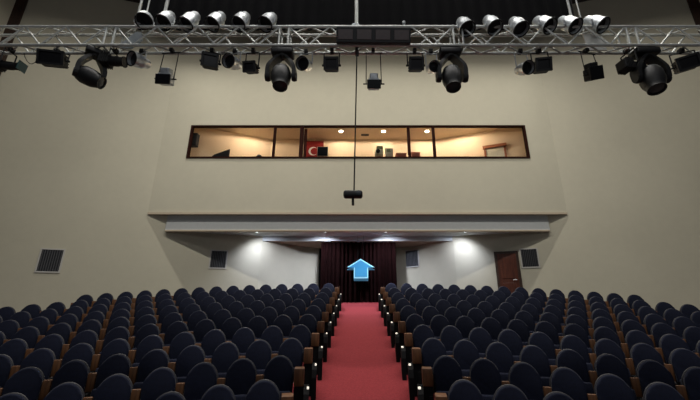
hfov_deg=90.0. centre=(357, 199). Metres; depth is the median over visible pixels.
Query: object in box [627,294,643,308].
seat
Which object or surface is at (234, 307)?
seat
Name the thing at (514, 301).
seat
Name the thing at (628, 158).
wall
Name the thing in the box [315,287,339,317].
seat
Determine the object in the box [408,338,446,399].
seat
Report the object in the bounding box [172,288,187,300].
seat
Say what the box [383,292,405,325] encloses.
seat
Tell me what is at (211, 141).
wall
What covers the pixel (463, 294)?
seat
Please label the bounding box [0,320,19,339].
seat
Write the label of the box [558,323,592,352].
seat
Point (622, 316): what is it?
seat
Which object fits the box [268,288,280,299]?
seat
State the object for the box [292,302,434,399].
carpet
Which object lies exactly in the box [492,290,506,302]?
seat
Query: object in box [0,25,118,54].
lighting truss
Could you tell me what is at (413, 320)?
seat
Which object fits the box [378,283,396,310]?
seat
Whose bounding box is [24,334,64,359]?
seat
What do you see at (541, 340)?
seat
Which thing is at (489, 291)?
seat
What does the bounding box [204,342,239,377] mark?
seat
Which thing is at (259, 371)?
seat cushion
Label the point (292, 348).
seat
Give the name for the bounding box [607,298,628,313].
seat
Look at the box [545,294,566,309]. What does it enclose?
seat
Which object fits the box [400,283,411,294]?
seat
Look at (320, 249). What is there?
wall
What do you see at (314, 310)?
seat
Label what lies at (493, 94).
wall
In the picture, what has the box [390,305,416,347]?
seat
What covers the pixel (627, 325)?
seat
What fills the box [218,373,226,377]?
seat cushion
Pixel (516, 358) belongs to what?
seat cushion
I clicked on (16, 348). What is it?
seat
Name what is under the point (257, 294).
seat
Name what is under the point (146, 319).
seat
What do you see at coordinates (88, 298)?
seat
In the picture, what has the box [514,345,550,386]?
seat
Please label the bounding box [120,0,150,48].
hanger
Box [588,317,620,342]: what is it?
seat
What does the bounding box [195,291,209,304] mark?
seat
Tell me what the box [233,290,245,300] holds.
seat
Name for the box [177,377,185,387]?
seat cushion
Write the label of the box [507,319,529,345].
seat
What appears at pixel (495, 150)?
door
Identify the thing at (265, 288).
seat
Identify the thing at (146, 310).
seat
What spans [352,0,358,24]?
hanger
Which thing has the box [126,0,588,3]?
ceiling
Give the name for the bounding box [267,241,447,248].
ceiling
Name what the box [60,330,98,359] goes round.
seat
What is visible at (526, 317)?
seat
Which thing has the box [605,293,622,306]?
seat
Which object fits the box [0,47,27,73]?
spotlight
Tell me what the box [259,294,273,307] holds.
seat
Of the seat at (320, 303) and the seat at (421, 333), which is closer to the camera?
the seat at (421, 333)
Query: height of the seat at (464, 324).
0.892 m
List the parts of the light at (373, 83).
glass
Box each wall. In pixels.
[0,0,15,39]
[0,0,261,312]
[148,28,566,211]
[190,128,525,156]
[258,236,319,289]
[318,249,320,289]
[396,236,456,289]
[453,0,699,309]
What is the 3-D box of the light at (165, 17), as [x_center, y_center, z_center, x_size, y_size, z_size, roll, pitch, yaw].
[-3.409,-3.234,6.230,0.306,0.438,0.362,0,-18,0]
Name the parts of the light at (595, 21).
filter frame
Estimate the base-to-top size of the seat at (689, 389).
0.892 m
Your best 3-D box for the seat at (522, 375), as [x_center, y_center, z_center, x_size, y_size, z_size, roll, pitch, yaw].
[2.381,2.816,4.997,0.556,0.892,0.351,-4,-18,13]
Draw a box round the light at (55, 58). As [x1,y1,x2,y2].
[36,48,69,68]
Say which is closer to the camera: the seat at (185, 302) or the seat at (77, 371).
the seat at (77, 371)
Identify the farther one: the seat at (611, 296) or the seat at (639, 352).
the seat at (611, 296)
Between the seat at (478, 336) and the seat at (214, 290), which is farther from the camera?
the seat at (214, 290)
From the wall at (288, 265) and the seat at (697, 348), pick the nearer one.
the seat at (697, 348)
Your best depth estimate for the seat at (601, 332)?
7.15 m
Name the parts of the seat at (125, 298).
backrest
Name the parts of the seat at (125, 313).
armrest, backrest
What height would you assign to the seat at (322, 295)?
0.972 m
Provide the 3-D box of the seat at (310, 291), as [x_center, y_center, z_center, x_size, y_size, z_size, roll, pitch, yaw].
[-1.650,3.287,11.342,0.556,0.892,0.351,1,-18,-4]
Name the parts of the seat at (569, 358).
armrest, backrest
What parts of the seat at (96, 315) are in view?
armrest, backrest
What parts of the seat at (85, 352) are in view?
armrest, backrest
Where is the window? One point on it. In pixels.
(275, 127)
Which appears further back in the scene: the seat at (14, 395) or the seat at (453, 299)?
the seat at (453, 299)
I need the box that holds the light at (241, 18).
[230,11,249,32]
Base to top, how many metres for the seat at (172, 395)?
0.892 m
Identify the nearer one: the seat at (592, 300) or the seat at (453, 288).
the seat at (592, 300)
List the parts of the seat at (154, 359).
armrest, backrest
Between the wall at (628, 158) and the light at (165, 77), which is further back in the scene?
the wall at (628, 158)
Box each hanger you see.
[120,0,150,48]
[159,0,169,30]
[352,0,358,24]
[566,0,606,50]
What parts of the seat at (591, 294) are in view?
backrest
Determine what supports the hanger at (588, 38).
hanging from the ceiling at (137, 1)
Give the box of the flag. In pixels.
[306,141,323,156]
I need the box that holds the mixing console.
[212,149,229,156]
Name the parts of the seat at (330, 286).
backrest, panel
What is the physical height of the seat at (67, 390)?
0.892 m
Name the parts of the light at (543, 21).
filter frame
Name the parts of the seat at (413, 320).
panel, armrest, backrest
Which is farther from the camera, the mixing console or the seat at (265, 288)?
the mixing console
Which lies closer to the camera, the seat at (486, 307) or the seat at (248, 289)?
the seat at (486, 307)
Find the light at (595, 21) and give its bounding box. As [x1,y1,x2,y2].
[583,15,610,33]
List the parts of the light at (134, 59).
filter frame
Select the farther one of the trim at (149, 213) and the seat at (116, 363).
the trim at (149, 213)
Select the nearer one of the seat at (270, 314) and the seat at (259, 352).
the seat at (259, 352)
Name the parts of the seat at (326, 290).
backrest, panel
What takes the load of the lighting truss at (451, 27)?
hanging from the hanger at (356, 1)
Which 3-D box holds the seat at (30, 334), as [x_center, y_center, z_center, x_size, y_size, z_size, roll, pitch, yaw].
[-7.011,3.083,7.222,0.556,0.892,0.351,7,-19,-21]
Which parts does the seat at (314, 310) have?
backrest, armrest, panel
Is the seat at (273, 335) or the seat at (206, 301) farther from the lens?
the seat at (206, 301)
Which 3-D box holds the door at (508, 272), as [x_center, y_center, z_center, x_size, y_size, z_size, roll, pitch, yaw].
[5.562,2.906,12.831,0.841,2.055,0.117,-5,-19,15]
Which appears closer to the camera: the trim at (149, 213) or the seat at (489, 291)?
the seat at (489, 291)
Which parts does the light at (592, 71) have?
glass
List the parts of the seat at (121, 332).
armrest, backrest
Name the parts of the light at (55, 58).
glass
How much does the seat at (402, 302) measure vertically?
0.972 m
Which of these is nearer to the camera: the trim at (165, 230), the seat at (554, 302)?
the seat at (554, 302)
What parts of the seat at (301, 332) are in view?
backrest, armrest, panel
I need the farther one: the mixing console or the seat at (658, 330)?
the mixing console
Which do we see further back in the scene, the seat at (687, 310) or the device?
the device
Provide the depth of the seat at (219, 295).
11.11 m
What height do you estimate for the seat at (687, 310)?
0.892 m
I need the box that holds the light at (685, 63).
[669,48,699,73]
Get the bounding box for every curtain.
[303,129,307,156]
[320,242,396,301]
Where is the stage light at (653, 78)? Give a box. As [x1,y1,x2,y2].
[628,47,671,95]
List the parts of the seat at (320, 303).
backrest, armrest, panel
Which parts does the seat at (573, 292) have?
backrest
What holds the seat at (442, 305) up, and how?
on the floor
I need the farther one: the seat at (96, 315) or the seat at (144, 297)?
the seat at (144, 297)
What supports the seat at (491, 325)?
on the floor
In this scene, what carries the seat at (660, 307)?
on the floor
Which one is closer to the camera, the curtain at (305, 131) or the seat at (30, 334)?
the seat at (30, 334)
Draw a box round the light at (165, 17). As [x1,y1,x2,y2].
[154,11,175,30]
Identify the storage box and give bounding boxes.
[395,153,405,156]
[411,152,419,156]
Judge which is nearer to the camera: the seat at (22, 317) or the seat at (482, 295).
the seat at (22, 317)
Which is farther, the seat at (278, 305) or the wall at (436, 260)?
the wall at (436, 260)
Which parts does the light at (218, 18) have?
filter frame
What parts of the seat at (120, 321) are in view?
armrest, backrest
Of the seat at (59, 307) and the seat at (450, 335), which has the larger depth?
the seat at (59, 307)
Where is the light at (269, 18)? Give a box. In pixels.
[257,12,276,32]
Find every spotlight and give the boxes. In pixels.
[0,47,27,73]
[97,47,127,69]
[615,47,646,74]
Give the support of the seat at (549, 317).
on the floor
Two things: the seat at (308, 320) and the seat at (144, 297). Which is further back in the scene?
the seat at (144, 297)
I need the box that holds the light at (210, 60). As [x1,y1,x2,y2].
[199,48,220,70]
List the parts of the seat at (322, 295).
backrest, armrest, panel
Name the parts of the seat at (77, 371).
armrest, backrest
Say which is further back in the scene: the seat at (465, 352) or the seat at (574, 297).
the seat at (574, 297)
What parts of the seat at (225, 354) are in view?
backrest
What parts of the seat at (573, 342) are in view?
backrest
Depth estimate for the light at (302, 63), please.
6.01 m
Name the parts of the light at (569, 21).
filter frame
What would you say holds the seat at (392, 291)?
on the floor
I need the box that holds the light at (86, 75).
[72,43,106,88]
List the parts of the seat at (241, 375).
armrest, backrest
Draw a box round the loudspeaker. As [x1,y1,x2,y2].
[191,133,199,147]
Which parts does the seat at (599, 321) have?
armrest, backrest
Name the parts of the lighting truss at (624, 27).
frame, frame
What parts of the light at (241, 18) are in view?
filter frame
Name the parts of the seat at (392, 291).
panel, armrest, backrest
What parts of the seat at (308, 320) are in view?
backrest, armrest, panel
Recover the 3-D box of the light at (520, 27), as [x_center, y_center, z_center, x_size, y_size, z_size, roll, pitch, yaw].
[2.844,-3.107,6.189,0.314,0.438,0.356,0,-18,0]
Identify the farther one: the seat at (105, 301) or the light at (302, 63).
the seat at (105, 301)
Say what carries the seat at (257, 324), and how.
on the floor
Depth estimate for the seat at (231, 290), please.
12.09 m
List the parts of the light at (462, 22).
filter frame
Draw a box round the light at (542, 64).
[530,48,552,73]
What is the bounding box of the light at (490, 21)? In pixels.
[483,15,503,35]
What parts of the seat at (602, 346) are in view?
armrest, backrest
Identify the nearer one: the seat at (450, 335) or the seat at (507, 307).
the seat at (450, 335)
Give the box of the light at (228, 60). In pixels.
[221,48,241,69]
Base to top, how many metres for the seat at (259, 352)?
0.892 m
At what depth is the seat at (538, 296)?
10.89 m
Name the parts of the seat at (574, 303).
backrest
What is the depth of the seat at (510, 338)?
6.75 m
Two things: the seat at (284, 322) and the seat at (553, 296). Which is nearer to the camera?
the seat at (284, 322)
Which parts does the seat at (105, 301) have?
backrest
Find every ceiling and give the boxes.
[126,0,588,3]
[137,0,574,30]
[192,232,522,235]
[210,128,502,139]
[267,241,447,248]
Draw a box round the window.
[186,125,529,157]
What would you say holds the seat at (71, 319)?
on the floor
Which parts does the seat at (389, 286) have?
panel, backrest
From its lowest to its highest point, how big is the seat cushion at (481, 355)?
0.221 m
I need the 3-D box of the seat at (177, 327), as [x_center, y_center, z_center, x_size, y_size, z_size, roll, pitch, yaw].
[-3.885,3.002,7.314,0.556,0.892,0.351,4,-18,-13]
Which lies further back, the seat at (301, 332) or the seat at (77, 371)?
the seat at (301, 332)
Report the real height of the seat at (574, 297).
0.892 m
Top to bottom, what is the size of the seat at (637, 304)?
0.892 m
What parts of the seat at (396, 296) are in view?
panel, armrest, backrest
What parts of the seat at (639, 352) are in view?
armrest, backrest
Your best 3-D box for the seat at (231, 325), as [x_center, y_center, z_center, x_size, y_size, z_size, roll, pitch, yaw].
[-2.813,2.999,7.556,0.556,0.892,0.351,3,-18,-10]
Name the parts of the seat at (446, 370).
panel, armrest, backrest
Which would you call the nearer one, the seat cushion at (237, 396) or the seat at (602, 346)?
the seat cushion at (237, 396)
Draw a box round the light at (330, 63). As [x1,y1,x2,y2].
[322,48,340,71]
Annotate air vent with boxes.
[34,248,65,272]
[208,249,227,268]
[405,249,419,267]
[519,248,540,267]
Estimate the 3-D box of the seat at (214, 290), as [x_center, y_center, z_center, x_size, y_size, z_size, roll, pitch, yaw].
[-4.896,3.369,11.857,0.556,0.892,0.351,3,-18,-10]
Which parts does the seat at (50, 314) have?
backrest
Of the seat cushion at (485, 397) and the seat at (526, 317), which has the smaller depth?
the seat cushion at (485, 397)
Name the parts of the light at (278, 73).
arm, arm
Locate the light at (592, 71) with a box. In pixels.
[578,47,603,81]
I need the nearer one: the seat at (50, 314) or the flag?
the seat at (50, 314)
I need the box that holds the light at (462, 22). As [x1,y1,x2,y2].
[456,16,475,37]
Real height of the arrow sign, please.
1.734 m
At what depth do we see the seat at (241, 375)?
5.19 m
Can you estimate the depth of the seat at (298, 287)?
12.37 m
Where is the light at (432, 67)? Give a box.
[425,48,439,73]
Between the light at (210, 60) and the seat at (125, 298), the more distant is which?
the seat at (125, 298)
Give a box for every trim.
[0,0,27,74]
[147,212,567,215]
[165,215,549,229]
[165,230,549,231]
[263,236,451,240]
[687,0,699,33]
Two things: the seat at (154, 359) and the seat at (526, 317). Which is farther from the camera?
the seat at (526, 317)
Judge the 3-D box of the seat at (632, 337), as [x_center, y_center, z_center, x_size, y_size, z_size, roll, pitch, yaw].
[5.529,3.019,6.845,0.556,0.892,0.351,-6,-19,19]
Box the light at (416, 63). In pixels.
[406,48,424,71]
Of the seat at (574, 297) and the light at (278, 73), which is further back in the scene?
the seat at (574, 297)
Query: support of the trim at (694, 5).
attached to the wall
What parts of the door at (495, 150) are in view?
panel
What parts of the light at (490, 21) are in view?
filter frame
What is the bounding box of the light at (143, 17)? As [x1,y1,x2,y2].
[133,10,153,29]
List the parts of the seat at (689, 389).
armrest, backrest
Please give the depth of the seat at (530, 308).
9.19 m
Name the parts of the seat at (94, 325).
armrest, backrest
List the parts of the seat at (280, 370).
armrest, backrest, armrest, panel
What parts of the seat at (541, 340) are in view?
backrest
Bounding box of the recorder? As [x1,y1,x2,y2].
[375,146,382,156]
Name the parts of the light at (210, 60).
glass, frame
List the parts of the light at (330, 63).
glass, frame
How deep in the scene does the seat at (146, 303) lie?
9.76 m
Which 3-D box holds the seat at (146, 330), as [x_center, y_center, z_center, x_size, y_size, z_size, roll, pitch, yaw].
[-4.414,3.004,7.165,0.556,0.892,0.351,5,-19,-15]
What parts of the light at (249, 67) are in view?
glass, frame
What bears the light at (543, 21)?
attached to the lighting truss at (624, 27)
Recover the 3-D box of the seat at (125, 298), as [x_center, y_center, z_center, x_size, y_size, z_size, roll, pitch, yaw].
[-7.041,3.299,10.329,0.556,0.892,0.351,5,-19,-15]
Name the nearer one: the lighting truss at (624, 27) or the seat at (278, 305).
the lighting truss at (624, 27)
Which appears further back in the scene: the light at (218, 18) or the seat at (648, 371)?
the light at (218, 18)
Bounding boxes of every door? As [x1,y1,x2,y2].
[482,143,506,156]
[494,251,522,293]
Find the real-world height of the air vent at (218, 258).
0.710 m
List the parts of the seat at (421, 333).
panel, armrest, backrest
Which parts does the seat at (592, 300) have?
backrest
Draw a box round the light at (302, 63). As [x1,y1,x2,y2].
[295,48,312,71]
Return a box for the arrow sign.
[347,236,373,280]
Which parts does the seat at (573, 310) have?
backrest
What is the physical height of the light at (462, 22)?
0.439 m
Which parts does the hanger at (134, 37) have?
gusset plate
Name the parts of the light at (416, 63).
glass, frame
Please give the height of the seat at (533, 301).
0.892 m
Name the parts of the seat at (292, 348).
backrest, armrest, panel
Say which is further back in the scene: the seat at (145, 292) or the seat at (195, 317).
the seat at (145, 292)
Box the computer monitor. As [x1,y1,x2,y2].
[317,147,327,156]
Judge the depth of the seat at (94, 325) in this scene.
7.77 m
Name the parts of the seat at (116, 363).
armrest, backrest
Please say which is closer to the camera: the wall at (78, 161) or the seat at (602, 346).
the seat at (602, 346)
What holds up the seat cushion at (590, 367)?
on the seat at (573, 342)
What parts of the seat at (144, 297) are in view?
backrest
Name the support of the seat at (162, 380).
on the floor
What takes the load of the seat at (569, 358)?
on the floor
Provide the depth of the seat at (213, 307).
9.31 m
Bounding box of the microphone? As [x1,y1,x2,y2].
[343,47,362,205]
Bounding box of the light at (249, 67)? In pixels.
[242,48,259,73]
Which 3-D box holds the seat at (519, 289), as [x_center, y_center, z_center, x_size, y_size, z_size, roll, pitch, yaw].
[5.503,3.377,11.767,0.556,0.892,0.351,-4,-18,11]
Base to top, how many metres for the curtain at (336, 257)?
2.294 m
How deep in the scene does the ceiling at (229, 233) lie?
13.35 m
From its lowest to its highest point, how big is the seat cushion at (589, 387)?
0.221 m
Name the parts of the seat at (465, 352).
backrest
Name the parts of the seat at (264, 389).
backrest, armrest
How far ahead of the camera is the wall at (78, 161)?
12.88 m
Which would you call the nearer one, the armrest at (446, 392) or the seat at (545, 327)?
the armrest at (446, 392)
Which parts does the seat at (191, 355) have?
armrest, backrest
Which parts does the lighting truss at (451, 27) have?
frame, frame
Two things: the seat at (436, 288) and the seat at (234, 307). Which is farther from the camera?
the seat at (436, 288)
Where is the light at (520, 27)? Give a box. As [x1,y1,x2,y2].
[508,16,529,37]
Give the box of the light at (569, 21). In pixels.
[558,15,583,34]
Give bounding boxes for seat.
[0,306,15,320]
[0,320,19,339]
[0,331,5,345]
[0,338,28,365]
[0,354,13,387]
[0,367,44,399]
[0,392,27,399]
[3,326,39,348]
[8,311,31,327]
[8,348,55,379]
[18,316,49,335]
[21,304,41,318]
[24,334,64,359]
[30,308,58,324]
[36,323,71,343]
[38,359,89,399]
[40,302,65,315]
[43,382,84,399]
[47,314,78,331]
[48,343,94,379]
[56,306,83,321]
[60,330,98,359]
[64,300,88,313]
[68,319,101,343]
[70,295,92,306]
[75,311,104,331]
[81,304,107,321]
[83,374,132,399]
[85,338,130,392]
[85,354,131,396]
[86,298,110,313]
[90,326,129,371]
[91,293,113,306]
[99,317,129,339]
[102,309,130,328]
[106,302,131,318]
[109,296,131,311]
[112,292,132,304]
[128,323,159,349]
[128,335,163,366]
[128,349,169,388]
[129,307,154,325]
[129,314,156,336]
[130,300,153,316]
[130,367,177,399]
[131,295,152,309]
[132,290,151,303]
[151,289,170,301]
[152,294,172,307]
[153,299,174,314]
[154,305,178,323]
[156,312,182,333]
[156,391,185,399]
[159,321,188,346]
[163,332,195,361]
[168,345,205,387]
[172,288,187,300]
[174,292,191,306]
[175,362,217,399]
[177,298,195,313]
[180,303,200,321]
[184,310,207,331]
[190,319,215,343]
[191,287,205,299]
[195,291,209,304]
[195,329,225,362]
[199,296,215,311]
[201,384,235,399]
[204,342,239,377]
[205,302,222,319]
[209,286,221,297]
[212,309,231,329]
[214,290,227,302]
[217,358,256,399]
[220,295,235,309]
[221,317,241,341]
[226,286,238,295]
[226,327,254,355]
[227,301,243,316]
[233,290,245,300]
[236,308,254,326]
[238,339,271,374]
[240,294,254,307]
[243,285,255,294]
[245,379,292,399]
[247,316,267,338]
[249,300,264,315]
[251,289,263,300]
[255,325,283,353]
[256,355,308,399]
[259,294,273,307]
[260,284,271,293]
[260,307,277,326]
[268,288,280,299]
[270,299,285,315]
[271,338,316,399]
[273,315,292,337]
[276,284,287,294]
[278,293,292,307]
[282,306,299,325]
[283,324,322,379]
[286,288,298,300]
[290,299,305,315]
[292,284,303,294]
[292,314,327,361]
[297,293,310,307]
[298,288,315,300]
[300,305,330,347]
[306,298,334,335]
[307,283,318,294]
[311,292,336,325]
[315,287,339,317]
[319,283,340,310]
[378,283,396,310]
[381,287,400,317]
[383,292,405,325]
[387,298,410,335]
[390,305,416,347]
[395,314,424,361]
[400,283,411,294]
[401,324,434,380]
[404,288,417,300]
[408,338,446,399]
[409,293,423,307]
[415,299,430,316]
[416,284,427,294]
[417,355,462,399]
[422,288,433,300]
[422,306,439,326]
[428,293,441,306]
[430,315,449,338]
[432,284,443,293]
[435,299,451,315]
[435,379,482,399]
[438,326,462,354]
[439,288,451,299]
[444,307,461,326]
[447,294,460,306]
[448,284,459,293]
[448,339,478,376]
[455,316,475,339]
[456,289,469,299]
[456,300,471,315]
[463,358,501,399]
[465,285,476,294]
[466,294,480,307]
[467,308,485,326]
[468,327,491,357]
[474,290,487,301]
[477,301,493,317]
[481,286,493,295]
[481,317,501,342]
[485,295,500,309]
[485,342,513,383]
[490,309,509,330]
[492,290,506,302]
[493,384,527,399]
[497,329,522,360]
[498,286,510,297]
[498,302,515,320]
[501,362,543,399]
[505,296,520,312]
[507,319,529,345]
[510,291,525,306]
[514,287,528,300]
[514,310,534,333]
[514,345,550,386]
[520,303,539,323]
[523,332,555,365]
[525,298,542,314]
[529,292,545,307]
[530,321,559,348]
[532,288,546,301]
[535,312,562,335]
[539,305,564,325]
[542,299,565,316]
[543,367,587,399]
[543,391,572,399]
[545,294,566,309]
[547,289,566,303]
[550,349,593,393]
[555,335,593,370]
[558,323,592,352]
[561,314,591,339]
[563,307,590,328]
[564,300,588,318]
[565,290,585,304]
[565,295,587,311]
[584,292,603,304]
[585,296,606,311]
[587,302,609,318]
[587,309,616,330]
[587,374,634,399]
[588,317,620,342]
[588,354,636,399]
[589,326,625,357]
[589,338,630,376]
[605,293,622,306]
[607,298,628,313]
[610,304,633,321]
[613,311,639,331]
[617,319,645,342]
[620,330,653,375]
[625,343,663,397]
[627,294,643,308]
[630,359,675,399]
[631,300,650,315]
[636,306,658,324]
[642,314,667,334]
[643,382,684,399]
[648,323,677,347]
[655,302,674,317]
[655,334,689,363]
[663,308,684,326]
[664,348,699,384]
[672,316,696,338]
[675,367,699,399]
[679,304,699,318]
[683,326,699,352]
[690,311,699,327]
[695,340,699,357]
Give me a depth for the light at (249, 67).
5.96 m
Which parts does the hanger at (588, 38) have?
gusset plate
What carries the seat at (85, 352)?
on the floor
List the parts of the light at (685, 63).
frame, glass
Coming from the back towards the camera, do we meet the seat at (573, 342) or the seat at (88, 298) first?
the seat at (88, 298)
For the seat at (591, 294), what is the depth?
11.36 m
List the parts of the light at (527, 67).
filter frame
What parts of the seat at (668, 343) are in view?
armrest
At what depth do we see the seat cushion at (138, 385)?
5.42 m
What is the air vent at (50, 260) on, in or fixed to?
in the wall at (78, 161)
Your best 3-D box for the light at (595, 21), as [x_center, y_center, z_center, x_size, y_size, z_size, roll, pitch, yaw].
[4.253,-3.143,6.201,0.345,0.435,0.376,0,-18,0]
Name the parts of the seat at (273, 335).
backrest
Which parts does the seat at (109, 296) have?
backrest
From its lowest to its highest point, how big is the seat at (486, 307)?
0.892 m
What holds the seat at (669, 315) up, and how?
on the floor
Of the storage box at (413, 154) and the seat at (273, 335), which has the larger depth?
the storage box at (413, 154)
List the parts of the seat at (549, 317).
backrest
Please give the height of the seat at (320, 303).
0.972 m
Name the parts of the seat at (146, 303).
armrest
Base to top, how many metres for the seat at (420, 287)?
0.892 m
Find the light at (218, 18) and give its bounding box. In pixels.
[204,11,225,32]
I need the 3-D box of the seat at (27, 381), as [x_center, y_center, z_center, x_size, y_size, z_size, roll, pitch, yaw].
[-4.896,2.880,4.971,0.556,0.892,0.351,8,-20,-23]
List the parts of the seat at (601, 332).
armrest, backrest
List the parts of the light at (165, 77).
glass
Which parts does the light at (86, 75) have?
arm, arm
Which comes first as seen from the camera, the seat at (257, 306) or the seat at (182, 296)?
the seat at (257, 306)
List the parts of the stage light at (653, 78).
arm, arm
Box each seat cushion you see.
[133,382,142,388]
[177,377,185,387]
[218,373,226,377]
[235,394,246,399]
[257,369,264,374]
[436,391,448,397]
[462,370,469,376]
[479,353,484,357]
[482,395,493,399]
[500,373,507,383]
[513,356,519,360]
[540,377,549,386]
[549,359,555,365]
[584,382,593,393]
[586,363,593,370]
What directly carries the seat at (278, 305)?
on the floor
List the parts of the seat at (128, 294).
backrest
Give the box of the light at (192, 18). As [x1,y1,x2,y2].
[177,11,200,32]
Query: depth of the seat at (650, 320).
8.42 m
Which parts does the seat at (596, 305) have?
backrest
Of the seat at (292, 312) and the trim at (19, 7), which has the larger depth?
the trim at (19, 7)
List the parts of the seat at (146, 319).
armrest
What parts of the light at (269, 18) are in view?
filter frame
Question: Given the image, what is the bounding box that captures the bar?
[336,27,410,44]
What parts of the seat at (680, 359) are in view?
armrest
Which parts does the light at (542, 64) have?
glass, frame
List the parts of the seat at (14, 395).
backrest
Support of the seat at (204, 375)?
on the floor
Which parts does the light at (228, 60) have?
filter frame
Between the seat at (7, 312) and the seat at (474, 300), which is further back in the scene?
the seat at (474, 300)
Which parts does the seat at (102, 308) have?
backrest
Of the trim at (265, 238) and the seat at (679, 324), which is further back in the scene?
the trim at (265, 238)
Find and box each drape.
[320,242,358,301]
[359,242,396,301]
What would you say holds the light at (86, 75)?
attached to the lighting truss at (106, 28)
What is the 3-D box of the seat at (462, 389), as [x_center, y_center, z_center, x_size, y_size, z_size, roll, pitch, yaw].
[1.246,2.775,4.300,0.690,0.972,0.540,-3,-18,10]
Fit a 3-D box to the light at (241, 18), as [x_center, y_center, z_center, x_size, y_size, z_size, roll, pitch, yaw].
[-2.085,-3.213,6.223,0.316,0.438,0.351,0,-18,0]
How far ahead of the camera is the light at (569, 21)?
6.15 m
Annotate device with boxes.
[385,148,392,156]
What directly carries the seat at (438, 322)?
on the floor
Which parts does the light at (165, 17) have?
filter frame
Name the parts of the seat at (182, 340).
armrest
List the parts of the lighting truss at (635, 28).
frame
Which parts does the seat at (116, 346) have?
armrest, backrest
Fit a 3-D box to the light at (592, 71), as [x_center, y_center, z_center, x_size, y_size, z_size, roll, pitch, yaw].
[4.037,-2.337,6.051,0.389,0.703,0.250,4,-18,-14]
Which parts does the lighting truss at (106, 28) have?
frame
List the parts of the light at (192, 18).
filter frame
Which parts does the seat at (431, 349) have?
panel, armrest, backrest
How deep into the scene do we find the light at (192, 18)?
6.17 m
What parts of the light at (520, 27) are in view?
filter frame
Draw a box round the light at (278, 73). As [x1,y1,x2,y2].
[264,47,296,91]
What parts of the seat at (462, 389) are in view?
armrest, backrest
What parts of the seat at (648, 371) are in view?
armrest, backrest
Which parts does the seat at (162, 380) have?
armrest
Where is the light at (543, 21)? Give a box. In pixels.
[532,15,557,34]
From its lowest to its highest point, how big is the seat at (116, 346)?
0.892 m
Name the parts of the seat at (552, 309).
backrest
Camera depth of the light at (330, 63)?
5.98 m
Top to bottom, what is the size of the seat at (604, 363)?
0.892 m
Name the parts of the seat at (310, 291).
backrest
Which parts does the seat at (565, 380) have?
armrest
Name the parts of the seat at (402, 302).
panel, armrest, backrest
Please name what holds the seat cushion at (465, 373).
on the seat at (465, 352)
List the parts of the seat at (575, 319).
backrest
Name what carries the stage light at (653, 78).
attached to the lighting truss at (635, 28)
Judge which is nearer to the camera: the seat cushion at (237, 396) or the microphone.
the seat cushion at (237, 396)
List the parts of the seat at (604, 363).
armrest, backrest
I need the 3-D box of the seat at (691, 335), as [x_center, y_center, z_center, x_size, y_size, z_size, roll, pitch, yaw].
[7.085,3.095,7.260,0.556,0.892,0.351,-7,-19,21]
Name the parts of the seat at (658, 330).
armrest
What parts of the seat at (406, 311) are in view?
panel, armrest, backrest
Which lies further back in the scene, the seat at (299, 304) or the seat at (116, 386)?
the seat at (299, 304)
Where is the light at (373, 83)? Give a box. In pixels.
[363,48,383,89]
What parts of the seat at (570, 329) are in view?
backrest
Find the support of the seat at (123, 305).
on the floor
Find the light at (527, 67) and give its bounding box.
[514,48,534,75]
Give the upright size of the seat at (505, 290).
0.892 m
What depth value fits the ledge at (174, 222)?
13.00 m
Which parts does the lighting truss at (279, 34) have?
frame, frame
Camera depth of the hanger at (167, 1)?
6.44 m
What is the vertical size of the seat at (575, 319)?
0.892 m
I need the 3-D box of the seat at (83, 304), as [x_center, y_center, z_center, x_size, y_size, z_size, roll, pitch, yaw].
[-8.087,3.303,9.980,0.556,0.892,0.351,6,-19,-18]
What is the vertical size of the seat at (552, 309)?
0.892 m
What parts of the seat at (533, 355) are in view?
backrest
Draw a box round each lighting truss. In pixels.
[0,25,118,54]
[106,25,286,54]
[283,25,459,54]
[455,25,635,54]
[622,25,699,54]
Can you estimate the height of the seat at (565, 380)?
0.892 m
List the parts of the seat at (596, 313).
armrest, backrest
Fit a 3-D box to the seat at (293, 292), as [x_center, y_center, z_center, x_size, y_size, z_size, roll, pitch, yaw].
[-2.197,3.287,11.297,0.556,0.892,0.351,2,-18,-5]
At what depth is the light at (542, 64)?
5.97 m
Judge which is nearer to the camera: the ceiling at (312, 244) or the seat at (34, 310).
the seat at (34, 310)
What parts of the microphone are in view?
rod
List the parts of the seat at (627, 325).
armrest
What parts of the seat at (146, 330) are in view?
armrest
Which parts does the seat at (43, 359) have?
armrest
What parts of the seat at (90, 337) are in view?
armrest, backrest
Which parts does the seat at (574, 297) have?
backrest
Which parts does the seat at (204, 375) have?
armrest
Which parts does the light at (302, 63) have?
filter frame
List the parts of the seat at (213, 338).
backrest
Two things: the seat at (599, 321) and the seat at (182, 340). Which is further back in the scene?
the seat at (599, 321)
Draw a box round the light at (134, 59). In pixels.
[126,48,150,68]
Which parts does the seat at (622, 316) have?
armrest, backrest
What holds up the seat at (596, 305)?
on the floor
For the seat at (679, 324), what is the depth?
8.22 m
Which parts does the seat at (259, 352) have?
backrest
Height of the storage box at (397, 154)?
0.380 m
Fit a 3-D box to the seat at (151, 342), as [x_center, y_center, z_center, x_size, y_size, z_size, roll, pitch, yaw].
[-3.889,2.937,6.368,0.556,0.892,0.351,5,-19,-15]
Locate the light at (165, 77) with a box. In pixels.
[154,47,180,85]
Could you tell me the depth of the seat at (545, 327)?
7.43 m
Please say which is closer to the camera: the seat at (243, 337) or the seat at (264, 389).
the seat at (264, 389)
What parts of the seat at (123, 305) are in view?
armrest, backrest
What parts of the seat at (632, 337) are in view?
armrest, backrest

